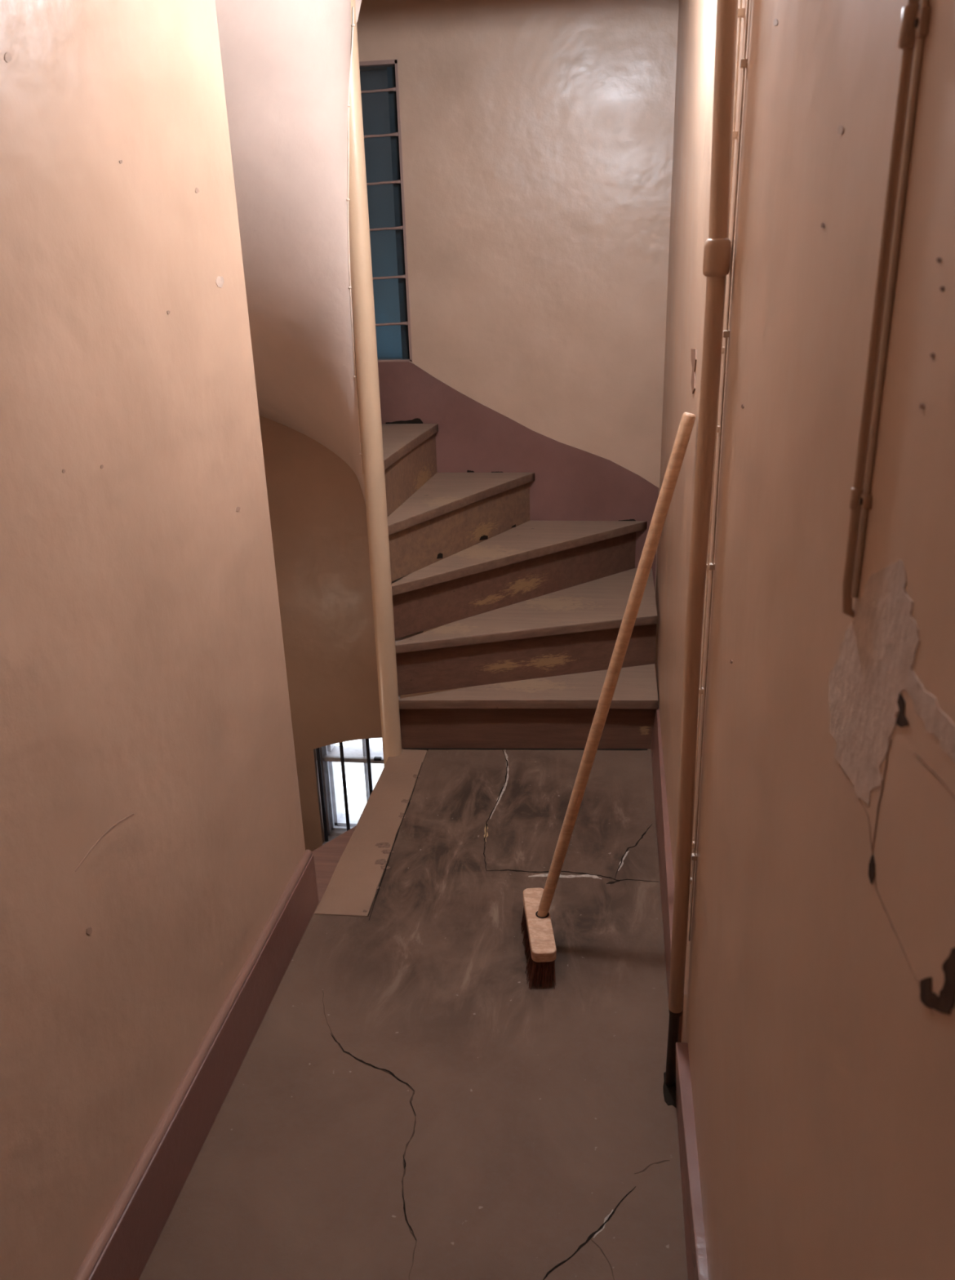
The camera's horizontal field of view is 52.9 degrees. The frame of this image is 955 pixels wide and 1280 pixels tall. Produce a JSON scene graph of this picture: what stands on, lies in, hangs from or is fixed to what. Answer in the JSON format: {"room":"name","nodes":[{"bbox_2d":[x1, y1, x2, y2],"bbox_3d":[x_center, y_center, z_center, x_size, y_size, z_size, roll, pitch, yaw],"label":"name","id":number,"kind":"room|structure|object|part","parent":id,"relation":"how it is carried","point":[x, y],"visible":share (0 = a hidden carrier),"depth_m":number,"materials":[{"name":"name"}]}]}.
{"room":"stairwell landing","nodes":[
{"label":"stairwell landing","id":0,"kind":"room"},
{"bbox_2d":[0,0,305,1279],"bbox_3d":[-0.776,0.141,0.579,0.141,2.790,3.360,1,21,8],"label":"wall","id":1,"kind":"structure","parent":0,"point":[152,832],"depth_m":1.52,"materials":[{"name":"paint"}]},
{"bbox_2d":[73,849,319,1279],"bbox_3d":[-0.668,1.219,0.978,0.026,0.165,3.364,1,21,8],"label":"baseboard","id":2,"kind":"structure","parent":1,"relation":"attached to","point":[124,1244],"depth_m":1.82,"materials":[{"name":"red paint"}]},
{"bbox_2d":[355,0,361,22],"bbox_3d":[-0.380,-2.978,2.132,1.803,2.798,1.828,1,21,8],"label":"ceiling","id":3,"kind":"structure","parent":0,"point":[357,2],"depth_m":2.57,"materials":[{"name":"paint"}]},
{"bbox_2d":[138,747,688,1279],"bbox_3d":[-0.074,1.216,1.395,1.115,0.162,4.500,1,21,8],"label":"floor","id":4,"kind":"structure","parent":0,"point":[403,1104],"depth_m":1.99,"materials":[{"name":"concrete"}]},
{"bbox_2d":[314,749,427,916],"bbox_3d":[-0.285,0.692,2.997,0.156,0.301,0.944,1,21,8],"label":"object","id":5,"kind":"structure","parent":4,"relation":"on","point":[353,887],"depth_m":2.82,"materials":[{"name":"paint"}]},
{"bbox_2d":[520,412,695,989],"bbox_3d":[0.275,0.163,2.118,0.371,1.279,0.272,-1,21,2],"label":"broom","id":6,"kind":"object","parent":4,"relation":"on","point":[540,945],"visible":1,"depth_m":2.19,"materials":[{"name":"brown wood"}]},
{"bbox_2d":[665,0,738,1086],"bbox_3d":[0.359,-0.229,1.524,0.039,2.430,0.039,1,21,8],"label":"drain pipe","id":7,"kind":"object","parent":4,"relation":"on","point":[717,248],"visible":0.98,"depth_m":1.50,"materials":[{"name":"metal"}]},
{"bbox_2d":[259,0,679,851],"bbox_3d":[-0.167,-1.106,3.925,2.120,8.000,0.220,1,21,8],"label":"wall","id":8,"kind":"structure","parent":0,"point":[537,135],"depth_m":3.62,"materials":[{"name":"paint"}]},
{"bbox_2d":[315,738,383,844],"bbox_3d":[-0.330,0.696,4.630,0.855,0.640,0.227,1,21,8],"label":"window","id":9,"kind":"structure","parent":8,"relation":"in","point":[335,823],"depth_m":4.67,"materials":[{"name":"white glass"}]},
{"bbox_3d":[-0.330,1.007,4.679,0.855,0.024,0.097,1,21,8],"label":"sill","id":10,"kind":"part","parent":9,"relation":"part of","materials":[{"name":"white paint"}]},
{"bbox_3d":[-0.328,0.680,4.643,0.855,0.620,0.090,1,21,8],"label":"frame","id":11,"kind":"part","parent":9,"relation":"part of","materials":[{"name":"white paint"}]},
{"bbox_3d":[-0.324,0.670,4.668,0.823,0.578,0.095,1,21,8],"label":"frame","id":12,"kind":"part","parent":9,"relation":"part of","materials":[{"name":"white paint"}]},
{"bbox_3d":[-0.321,0.656,4.684,0.795,0.564,0.095,1,21,8],"label":"sash","id":13,"kind":"part","parent":9,"relation":"part of","materials":[{"name":"white glass"}]},
{"bbox_2d":[359,59,412,361],"bbox_3d":[-0.368,-1.630,3.726,0.214,1.047,0.171,1,21,8],"label":"window","id":14,"kind":"structure","parent":8,"relation":"in","point":[380,89],"depth_m":3.74,"materials":[{"name":"glass"}]},
{"bbox_2d":[377,361,658,587],"bbox_3d":[-0.169,-0.754,3.940,1.808,1.830,0.004,1,21,8],"label":"trim","id":15,"kind":"structure","parent":8,"relation":"attached to","point":[571,483],"depth_m":3.89,"materials":[{"name":"red paint"}]},
{"bbox_2d":[654,0,954,1279],"bbox_3d":[0.431,-0.140,1.326,0.157,8.000,5.570,1,21,8],"label":"wall","id":16,"kind":"structure","parent":0,"point":[818,1027],"depth_m":0.77,"materials":[{"name":"paint"}]},
{"bbox_2d":[650,705,684,1042],"bbox_3d":[0.517,0.547,2.662,0.028,0.165,1.440,1,21,8],"label":"baseboard","id":17,"kind":"structure","parent":16,"relation":"attached to","point":[664,843],"depth_m":2.55,"materials":[{"name":"pink paint"}]},
{"bbox_2d":[675,1042,708,1279],"bbox_3d":[0.318,1.062,1.330,0.028,0.155,1.196,1,21,8],"label":"baseboard","id":18,"kind":"structure","parent":16,"relation":"attached to","point":[695,1246],"depth_m":1.63,"materials":[{"name":"pink paint"}]},
{"bbox_2d":[689,0,744,884],"bbox_3d":[0.388,-0.214,1.594,0.012,1.544,0.020,1,21,8],"label":"cable","id":19,"kind":"object","parent":16,"relation":"attached to","point":[740,11],"visible":0.48,"depth_m":1.56,"materials":[{"name":"paint"}]},
{"bbox_2d":[688,0,749,941],"bbox_3d":[0.382,-0.159,1.548,0.012,1.574,0.027,1,21,8],"label":"cable","id":20,"kind":"object","parent":16,"relation":"attached to","point":[743,64],"visible":0.93,"depth_m":1.48,"materials":[{"name":"paint"}]},
{"bbox_2d":[842,0,930,617],"bbox_3d":[0.240,-0.531,0.463,0.017,1.109,0.020,1,21,8],"label":"conduit","id":21,"kind":"object","parent":16,"relation":"attached to","point":[914,23],"visible":1,"depth_m":0.58,"materials":[{"name":"metal"}]},
{"bbox_2d":[851,0,928,598],"bbox_3d":[0.240,-0.538,0.457,0.004,1.090,0.005,1,21,8],"label":"pipe","id":22,"kind":"object","parent":16,"relation":"attached to","point":[919,41],"visible":1,"depth_m":0.58,"materials":[{"name":"metal"}]},
{"bbox_3d":[-0.153,3.051,4.455,2.190,0.150,2.200,1,21,8],"label":"floor","id":23,"kind":"structure","parent":0,"visible":0},
{"bbox_2d":[214,0,657,914],"bbox_3d":[-0.315,-0.743,2.978,1.802,7.996,1.828,1,21,8],"label":"spiral staircase","id":24,"kind":"structure","parent":23,"relation":"on","point":[537,608],"depth_m":3.26,"materials":[{"name":"beige paint"}]},
{"bbox_2d":[346,6,363,474],"bbox_3d":[-0.351,-1.098,2.773,0.079,1.250,0.033,7,22,21],"label":"wire","id":25,"kind":"object","parent":24,"relation":"attached to","point":[353,24],"visible":1,"depth_m":2.75,"materials":[{"name":"paint"}]},
{"bbox_3d":[-0.331,-0.728,2.937,0.066,7.996,0.066,1,21,8],"label":"newel post","id":26,"kind":"part","parent":24,"relation":"part of","materials":[{"name":"paint"}]}
]}

